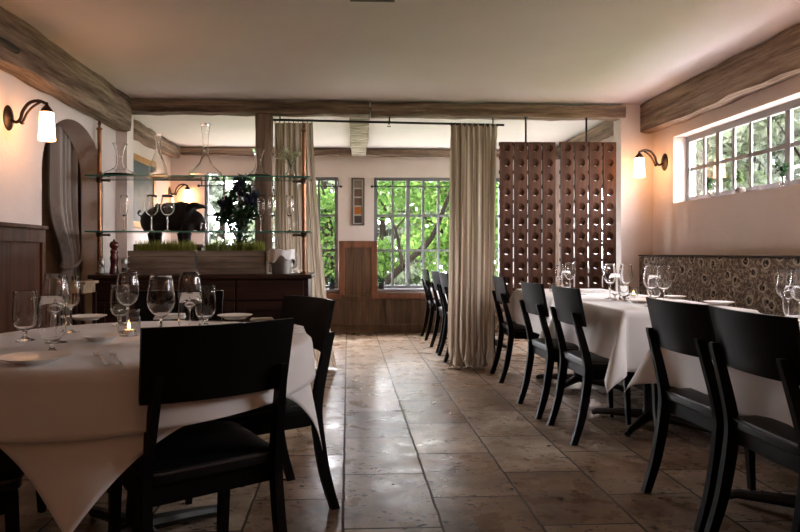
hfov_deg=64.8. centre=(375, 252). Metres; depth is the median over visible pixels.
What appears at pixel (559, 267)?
wine glass
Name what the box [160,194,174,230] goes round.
wine glass
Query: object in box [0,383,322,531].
tablecloth
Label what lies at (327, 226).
tree
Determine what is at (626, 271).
wine glass
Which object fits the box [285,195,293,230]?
glass
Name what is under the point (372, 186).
rod
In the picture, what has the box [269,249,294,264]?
napkin
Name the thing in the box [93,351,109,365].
fork
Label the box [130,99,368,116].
ceiling beam
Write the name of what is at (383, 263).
tree
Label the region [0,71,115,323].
wall
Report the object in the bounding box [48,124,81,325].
curtain
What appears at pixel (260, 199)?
glass
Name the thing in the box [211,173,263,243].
flower bouquet
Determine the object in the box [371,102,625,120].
ceiling beam
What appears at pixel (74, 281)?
wine glass
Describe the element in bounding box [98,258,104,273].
shaker
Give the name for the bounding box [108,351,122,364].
fork
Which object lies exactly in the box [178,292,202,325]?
water goblet
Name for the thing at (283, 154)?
flower sprig
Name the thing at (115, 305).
water goblet
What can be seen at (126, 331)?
tea light
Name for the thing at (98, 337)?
plate
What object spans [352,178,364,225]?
framed print
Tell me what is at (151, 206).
wine glass
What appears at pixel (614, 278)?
water goblet
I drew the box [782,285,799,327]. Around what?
water goblet
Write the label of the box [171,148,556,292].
wall
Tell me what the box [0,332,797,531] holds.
floor
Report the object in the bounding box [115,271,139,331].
wine glass
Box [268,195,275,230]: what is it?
glass
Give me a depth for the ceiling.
4.38 m
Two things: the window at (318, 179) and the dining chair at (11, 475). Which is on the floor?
the dining chair at (11, 475)
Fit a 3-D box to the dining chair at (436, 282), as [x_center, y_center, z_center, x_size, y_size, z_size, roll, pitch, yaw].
[0.895,0.640,7.044,0.538,0.880,0.456,0,0,-4]
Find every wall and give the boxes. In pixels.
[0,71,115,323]
[42,114,132,324]
[133,139,170,243]
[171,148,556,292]
[557,77,799,286]
[614,104,652,293]
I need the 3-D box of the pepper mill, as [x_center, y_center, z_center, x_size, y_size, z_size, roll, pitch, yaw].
[-2.155,0.030,5.191,0.076,0.290,0.076,0,0,-3]
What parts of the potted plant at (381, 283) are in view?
pot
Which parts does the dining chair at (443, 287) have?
leg, backrest, leg, leg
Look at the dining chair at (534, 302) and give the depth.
4.16 m
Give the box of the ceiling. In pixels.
[0,0,799,149]
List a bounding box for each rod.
[0,36,19,53]
[197,179,341,187]
[272,115,503,127]
[371,179,505,187]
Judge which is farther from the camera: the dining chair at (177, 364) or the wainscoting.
the wainscoting
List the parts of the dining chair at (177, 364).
leg, leg, seat frame, seat, backrest, leg, leg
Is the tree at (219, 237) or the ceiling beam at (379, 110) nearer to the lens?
the ceiling beam at (379, 110)
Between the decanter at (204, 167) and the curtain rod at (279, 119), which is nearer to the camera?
the decanter at (204, 167)
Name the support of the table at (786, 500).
on the floor
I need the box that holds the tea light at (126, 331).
[124,324,133,333]
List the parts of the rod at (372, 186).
rod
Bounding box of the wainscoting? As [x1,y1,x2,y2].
[330,294,502,332]
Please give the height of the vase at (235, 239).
0.301 m
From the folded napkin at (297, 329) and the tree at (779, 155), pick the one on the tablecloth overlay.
the folded napkin at (297, 329)
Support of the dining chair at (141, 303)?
on the floor
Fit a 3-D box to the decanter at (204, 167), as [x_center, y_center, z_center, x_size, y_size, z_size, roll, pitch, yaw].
[-1.415,-0.852,5.243,0.272,0.446,0.272,0,0,-3]
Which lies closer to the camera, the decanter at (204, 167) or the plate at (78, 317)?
the plate at (78, 317)
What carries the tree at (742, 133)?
on the lawn
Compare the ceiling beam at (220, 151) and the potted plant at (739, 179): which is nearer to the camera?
the potted plant at (739, 179)
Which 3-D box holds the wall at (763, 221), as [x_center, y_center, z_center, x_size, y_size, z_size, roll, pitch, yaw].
[2.809,-0.160,3.526,0.200,2.480,10.600,0,0,-3]
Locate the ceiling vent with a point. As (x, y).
(350, 0)
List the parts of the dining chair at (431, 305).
leg, backrest, leg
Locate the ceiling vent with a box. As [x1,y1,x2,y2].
[350,0,394,1]
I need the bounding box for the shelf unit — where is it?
[85,119,311,273]
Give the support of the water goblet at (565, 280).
on the tablecloth at (514, 306)
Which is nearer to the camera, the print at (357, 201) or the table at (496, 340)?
the table at (496, 340)
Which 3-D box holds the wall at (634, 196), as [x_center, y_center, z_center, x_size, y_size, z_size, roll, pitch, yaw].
[2.450,-0.160,5.998,0.301,2.480,0.170,0,0,-3]
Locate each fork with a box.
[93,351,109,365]
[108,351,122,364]
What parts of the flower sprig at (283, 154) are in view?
stem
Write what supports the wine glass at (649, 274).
on the tablecloth at (615, 331)
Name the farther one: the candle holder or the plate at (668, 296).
the plate at (668, 296)
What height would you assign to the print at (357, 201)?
0.098 m
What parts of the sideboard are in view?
door, drawer, drawer, door, door, drawer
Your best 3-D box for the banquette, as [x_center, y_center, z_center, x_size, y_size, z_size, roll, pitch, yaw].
[2.424,0.548,3.099,0.604,1.064,5.580,0,0,-3]
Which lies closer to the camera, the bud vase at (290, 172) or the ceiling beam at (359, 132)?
the bud vase at (290, 172)
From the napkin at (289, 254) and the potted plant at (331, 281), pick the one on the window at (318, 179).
the potted plant at (331, 281)
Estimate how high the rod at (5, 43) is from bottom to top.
0.047 m
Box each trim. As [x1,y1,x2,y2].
[0,222,48,332]
[326,293,339,298]
[339,241,376,294]
[372,293,425,298]
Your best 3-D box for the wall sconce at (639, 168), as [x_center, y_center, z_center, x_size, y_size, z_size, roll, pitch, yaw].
[2.472,-0.811,5.687,0.285,0.255,0.116,0,0,-3]
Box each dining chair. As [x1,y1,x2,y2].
[0,449,23,531]
[36,490,45,512]
[107,290,223,492]
[108,318,294,531]
[185,295,339,531]
[420,268,447,340]
[430,270,444,352]
[437,272,495,361]
[490,275,558,382]
[517,281,613,418]
[547,285,657,445]
[641,297,755,531]
[704,305,799,531]
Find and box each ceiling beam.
[0,5,130,130]
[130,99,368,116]
[133,118,178,158]
[180,147,541,157]
[349,106,369,155]
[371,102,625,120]
[548,121,613,158]
[640,24,799,133]
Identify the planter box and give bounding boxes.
[128,239,199,273]
[198,239,268,273]
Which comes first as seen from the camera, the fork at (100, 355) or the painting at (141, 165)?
the fork at (100, 355)
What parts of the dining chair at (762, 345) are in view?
leg, backrest, seat, seat frame, leg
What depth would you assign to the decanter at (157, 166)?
5.19 m
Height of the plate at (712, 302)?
0.019 m
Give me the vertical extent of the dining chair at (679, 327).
0.880 m
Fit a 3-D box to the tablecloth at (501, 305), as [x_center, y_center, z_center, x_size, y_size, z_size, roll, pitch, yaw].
[1.230,0.481,7.261,1.023,0.328,2.272,0,0,-3]
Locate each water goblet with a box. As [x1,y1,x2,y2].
[12,290,37,341]
[37,296,66,349]
[110,284,129,325]
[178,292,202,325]
[201,285,215,324]
[560,270,571,287]
[608,273,621,300]
[647,286,660,298]
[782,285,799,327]
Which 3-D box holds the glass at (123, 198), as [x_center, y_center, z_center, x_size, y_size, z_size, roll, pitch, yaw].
[-2.089,-0.330,5.234,0.073,0.300,0.073,0,0,-3]
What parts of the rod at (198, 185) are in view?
rod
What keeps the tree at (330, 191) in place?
on the lawn
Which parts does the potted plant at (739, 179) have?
pot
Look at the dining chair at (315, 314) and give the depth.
2.63 m
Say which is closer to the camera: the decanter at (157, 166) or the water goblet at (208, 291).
the water goblet at (208, 291)
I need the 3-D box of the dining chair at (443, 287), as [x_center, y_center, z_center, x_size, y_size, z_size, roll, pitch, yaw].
[0.921,0.640,6.446,0.538,0.880,0.456,0,0,-3]
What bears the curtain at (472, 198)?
hanging from the curtain rod at (279, 119)
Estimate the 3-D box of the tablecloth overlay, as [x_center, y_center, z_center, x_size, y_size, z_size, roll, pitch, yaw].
[-0.883,0.418,2.329,1.312,0.205,1.311,0,0,-25]
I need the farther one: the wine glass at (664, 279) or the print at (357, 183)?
the print at (357, 183)
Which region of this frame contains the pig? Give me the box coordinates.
[137,202,206,243]
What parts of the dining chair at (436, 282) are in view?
leg, backrest, leg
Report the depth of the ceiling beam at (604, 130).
6.88 m
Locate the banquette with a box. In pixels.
[621,255,799,390]
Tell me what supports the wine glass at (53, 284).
on the tablecloth overlay
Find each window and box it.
[205,177,338,290]
[374,177,499,290]
[686,98,799,200]
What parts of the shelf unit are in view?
post, shelf, shelf, post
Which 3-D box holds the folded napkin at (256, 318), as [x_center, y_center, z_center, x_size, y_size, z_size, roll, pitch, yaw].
[-0.534,0.310,2.962,0.110,0.010,0.060,0,0,-14]
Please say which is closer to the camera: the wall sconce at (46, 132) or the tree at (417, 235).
the wall sconce at (46, 132)
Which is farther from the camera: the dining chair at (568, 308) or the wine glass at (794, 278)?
the dining chair at (568, 308)
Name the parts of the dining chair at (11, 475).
seat frame, seat, leg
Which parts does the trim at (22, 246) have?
panel moulding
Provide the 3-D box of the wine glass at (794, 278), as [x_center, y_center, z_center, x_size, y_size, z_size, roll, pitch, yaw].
[1.887,0.195,2.800,0.091,0.241,0.091,0,0,-3]
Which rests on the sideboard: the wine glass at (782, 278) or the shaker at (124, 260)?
the shaker at (124, 260)
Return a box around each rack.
[499,117,555,303]
[559,117,615,289]
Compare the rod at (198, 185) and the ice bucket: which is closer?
the ice bucket
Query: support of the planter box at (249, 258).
on the sideboard
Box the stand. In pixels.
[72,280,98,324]
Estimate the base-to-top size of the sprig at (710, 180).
0.170 m
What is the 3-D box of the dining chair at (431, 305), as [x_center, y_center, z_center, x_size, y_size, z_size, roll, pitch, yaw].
[0.853,0.640,7.995,0.538,0.880,0.456,0,0,-3]
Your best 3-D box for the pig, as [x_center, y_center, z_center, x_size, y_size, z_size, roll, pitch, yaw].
[-2.095,-0.308,6.494,0.710,0.444,0.251,0,0,-3]
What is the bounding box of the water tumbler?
[618,286,629,300]
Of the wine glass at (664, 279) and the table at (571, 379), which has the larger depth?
the table at (571, 379)
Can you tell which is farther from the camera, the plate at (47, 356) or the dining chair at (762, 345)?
the dining chair at (762, 345)
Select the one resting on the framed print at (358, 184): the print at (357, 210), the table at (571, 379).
the print at (357, 210)
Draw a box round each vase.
[232,238,246,244]
[285,165,296,175]
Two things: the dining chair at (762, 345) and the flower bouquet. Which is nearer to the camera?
the dining chair at (762, 345)
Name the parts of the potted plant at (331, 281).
pot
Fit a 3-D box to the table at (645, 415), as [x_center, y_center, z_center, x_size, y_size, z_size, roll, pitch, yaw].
[1.724,0.701,3.959,0.750,0.755,0.960,0,0,-3]
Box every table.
[88,491,216,531]
[495,285,513,347]
[536,372,622,391]
[591,383,711,436]
[729,489,795,507]
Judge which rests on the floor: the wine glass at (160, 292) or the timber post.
the timber post
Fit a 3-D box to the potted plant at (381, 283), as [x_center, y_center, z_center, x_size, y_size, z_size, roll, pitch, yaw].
[0.082,0.395,8.501,0.116,0.173,0.120,0,0,-3]
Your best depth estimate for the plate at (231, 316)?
3.04 m
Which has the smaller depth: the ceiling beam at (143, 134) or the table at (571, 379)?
the table at (571, 379)
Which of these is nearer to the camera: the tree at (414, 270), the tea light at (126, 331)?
the tea light at (126, 331)
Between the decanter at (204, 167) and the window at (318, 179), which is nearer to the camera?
the decanter at (204, 167)
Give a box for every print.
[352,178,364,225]
[354,180,361,187]
[354,189,361,195]
[354,198,361,204]
[354,207,361,213]
[354,216,361,222]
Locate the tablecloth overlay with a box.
[0,321,315,442]
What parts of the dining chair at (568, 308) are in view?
leg, backrest, leg, seat, seat frame, leg, leg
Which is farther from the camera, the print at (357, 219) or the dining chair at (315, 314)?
the print at (357, 219)
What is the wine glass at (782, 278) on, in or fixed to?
on the tablecloth at (754, 395)
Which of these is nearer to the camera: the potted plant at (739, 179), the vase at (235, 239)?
the potted plant at (739, 179)
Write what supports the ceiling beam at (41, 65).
attached to the ceiling
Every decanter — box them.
[103,142,135,174]
[148,134,167,174]
[189,123,221,174]
[245,148,271,175]
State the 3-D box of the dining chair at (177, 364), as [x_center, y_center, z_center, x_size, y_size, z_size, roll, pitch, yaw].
[-0.568,0.640,1.995,0.456,0.880,0.538,0,0,-35]
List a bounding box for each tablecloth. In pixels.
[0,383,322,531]
[431,280,520,311]
[495,289,648,337]
[548,298,761,392]
[624,319,799,427]
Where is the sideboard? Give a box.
[87,272,314,323]
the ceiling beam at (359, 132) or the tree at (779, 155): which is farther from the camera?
the tree at (779, 155)
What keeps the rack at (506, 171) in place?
hanging from the ceiling beam at (379, 110)
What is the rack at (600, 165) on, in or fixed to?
hanging from the ceiling beam at (379, 110)
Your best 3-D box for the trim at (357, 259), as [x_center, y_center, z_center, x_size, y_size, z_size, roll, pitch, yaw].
[-0.235,0.200,8.468,0.518,0.724,0.060,0,0,-3]
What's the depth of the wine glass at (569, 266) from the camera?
4.95 m
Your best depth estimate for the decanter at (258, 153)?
5.22 m
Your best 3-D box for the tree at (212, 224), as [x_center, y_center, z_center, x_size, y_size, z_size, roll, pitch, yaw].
[-7.463,-0.926,23.586,4.068,5.461,2.670,0,0,13]
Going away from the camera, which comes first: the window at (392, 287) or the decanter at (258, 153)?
the decanter at (258, 153)
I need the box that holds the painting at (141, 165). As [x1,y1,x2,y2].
[133,153,155,228]
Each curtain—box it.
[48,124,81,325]
[275,122,337,367]
[447,123,499,369]
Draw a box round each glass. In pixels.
[41,274,69,343]
[65,276,80,332]
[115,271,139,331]
[120,195,127,230]
[144,195,158,230]
[147,275,174,326]
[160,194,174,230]
[177,272,201,299]
[257,196,264,230]
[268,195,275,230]
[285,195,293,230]
[555,264,563,281]
[564,262,575,287]
[603,264,616,298]
[619,264,632,298]
[643,265,656,306]
[655,266,672,299]
[775,269,795,298]
[788,270,799,324]
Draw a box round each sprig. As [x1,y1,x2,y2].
[276,146,301,164]
[704,177,712,196]
[774,161,790,185]
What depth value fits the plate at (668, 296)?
4.32 m
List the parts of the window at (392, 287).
sill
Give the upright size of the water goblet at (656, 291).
0.179 m
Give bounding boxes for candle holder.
[117,309,140,336]
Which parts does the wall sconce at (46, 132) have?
wall plate, arm, lamp shade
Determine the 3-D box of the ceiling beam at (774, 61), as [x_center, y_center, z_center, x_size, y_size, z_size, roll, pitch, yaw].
[2.711,-1.254,2.090,0.164,0.310,7.641,0,0,-3]
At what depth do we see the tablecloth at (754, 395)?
2.46 m
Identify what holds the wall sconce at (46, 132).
attached to the wall at (21, 151)
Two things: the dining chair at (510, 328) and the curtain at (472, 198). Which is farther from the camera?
the curtain at (472, 198)
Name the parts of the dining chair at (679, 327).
leg, backrest, seat frame, seat, leg, leg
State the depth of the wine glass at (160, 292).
2.07 m
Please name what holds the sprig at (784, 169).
in the wall at (763, 221)
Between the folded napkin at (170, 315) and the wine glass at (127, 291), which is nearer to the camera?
the wine glass at (127, 291)
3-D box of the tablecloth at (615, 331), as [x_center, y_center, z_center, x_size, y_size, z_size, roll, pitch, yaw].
[1.724,0.525,3.959,1.088,0.416,1.298,0,0,-3]
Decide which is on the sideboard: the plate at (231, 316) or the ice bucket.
the ice bucket
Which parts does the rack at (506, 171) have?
hanging rod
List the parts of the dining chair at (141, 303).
backrest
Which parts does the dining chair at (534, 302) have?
leg, backrest, leg, seat frame, seat, leg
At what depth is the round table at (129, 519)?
2.41 m
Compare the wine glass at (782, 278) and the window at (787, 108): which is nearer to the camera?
the wine glass at (782, 278)
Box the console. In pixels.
[133,244,212,250]
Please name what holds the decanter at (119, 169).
on the shelf unit
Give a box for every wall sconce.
[3,99,55,141]
[168,184,190,202]
[633,149,667,177]
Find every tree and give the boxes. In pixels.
[209,181,274,248]
[209,184,222,242]
[211,213,274,244]
[273,181,448,284]
[316,181,378,284]
[317,183,334,263]
[334,181,449,284]
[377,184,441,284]
[380,181,497,280]
[696,114,783,195]
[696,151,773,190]
[753,112,799,185]
[757,108,799,165]
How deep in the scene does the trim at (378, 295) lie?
8.46 m
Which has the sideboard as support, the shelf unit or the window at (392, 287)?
the shelf unit
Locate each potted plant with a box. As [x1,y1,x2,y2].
[327,276,335,288]
[378,277,384,288]
[735,169,745,192]
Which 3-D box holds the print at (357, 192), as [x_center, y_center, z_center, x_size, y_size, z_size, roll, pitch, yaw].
[-0.235,-0.810,8.481,0.098,0.098,0.005,0,0,-2]
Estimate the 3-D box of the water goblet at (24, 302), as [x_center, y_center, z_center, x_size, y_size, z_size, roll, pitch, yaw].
[-1.263,0.226,2.270,0.082,0.179,0.082,0,0,-3]
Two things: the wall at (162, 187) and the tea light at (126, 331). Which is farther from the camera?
the wall at (162, 187)
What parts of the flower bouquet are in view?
stem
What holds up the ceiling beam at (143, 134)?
attached to the ceiling
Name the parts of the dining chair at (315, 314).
leg, leg, seat frame, seat, leg, backrest, leg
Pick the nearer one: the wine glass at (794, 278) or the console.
the wine glass at (794, 278)
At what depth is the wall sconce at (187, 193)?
8.31 m
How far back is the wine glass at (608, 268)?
4.33 m
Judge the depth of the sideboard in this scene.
5.12 m
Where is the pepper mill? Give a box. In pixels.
[109,239,118,273]
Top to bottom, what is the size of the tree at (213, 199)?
5.035 m
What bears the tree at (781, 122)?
on the lawn
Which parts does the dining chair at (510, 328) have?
leg, backrest, leg, seat, seat frame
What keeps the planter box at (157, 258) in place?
on the sideboard
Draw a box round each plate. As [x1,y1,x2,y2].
[0,350,71,364]
[66,314,106,320]
[82,333,119,341]
[217,313,252,319]
[627,299,646,302]
[665,295,685,298]
[704,300,733,304]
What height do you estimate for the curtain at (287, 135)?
2.281 m
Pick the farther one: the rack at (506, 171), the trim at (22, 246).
the rack at (506, 171)
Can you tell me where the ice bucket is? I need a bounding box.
[271,253,297,273]
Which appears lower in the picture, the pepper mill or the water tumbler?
the water tumbler
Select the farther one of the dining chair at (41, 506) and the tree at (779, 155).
the tree at (779, 155)
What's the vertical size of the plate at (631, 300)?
0.019 m
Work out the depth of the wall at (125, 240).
5.70 m
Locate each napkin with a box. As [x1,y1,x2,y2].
[153,313,177,319]
[250,317,273,320]
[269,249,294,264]
[293,324,305,333]
[580,289,605,291]
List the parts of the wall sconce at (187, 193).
arm, lamp shade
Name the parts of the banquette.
rail, backrest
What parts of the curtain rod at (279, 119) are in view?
rod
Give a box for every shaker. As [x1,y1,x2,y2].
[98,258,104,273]
[121,258,127,270]
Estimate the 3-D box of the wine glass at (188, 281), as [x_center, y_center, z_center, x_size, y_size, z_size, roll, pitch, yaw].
[-0.726,0.195,2.460,0.091,0.241,0.091,0,0,-3]
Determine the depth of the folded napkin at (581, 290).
5.11 m
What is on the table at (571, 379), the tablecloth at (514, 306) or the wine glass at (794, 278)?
the tablecloth at (514, 306)
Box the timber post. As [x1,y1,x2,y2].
[255,113,272,271]
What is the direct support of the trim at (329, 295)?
attached to the wall at (345, 169)
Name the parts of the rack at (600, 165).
hanging rod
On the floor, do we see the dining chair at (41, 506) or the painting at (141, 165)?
the dining chair at (41, 506)
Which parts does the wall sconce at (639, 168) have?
lamp shade, arm, wall plate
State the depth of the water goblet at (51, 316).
1.95 m

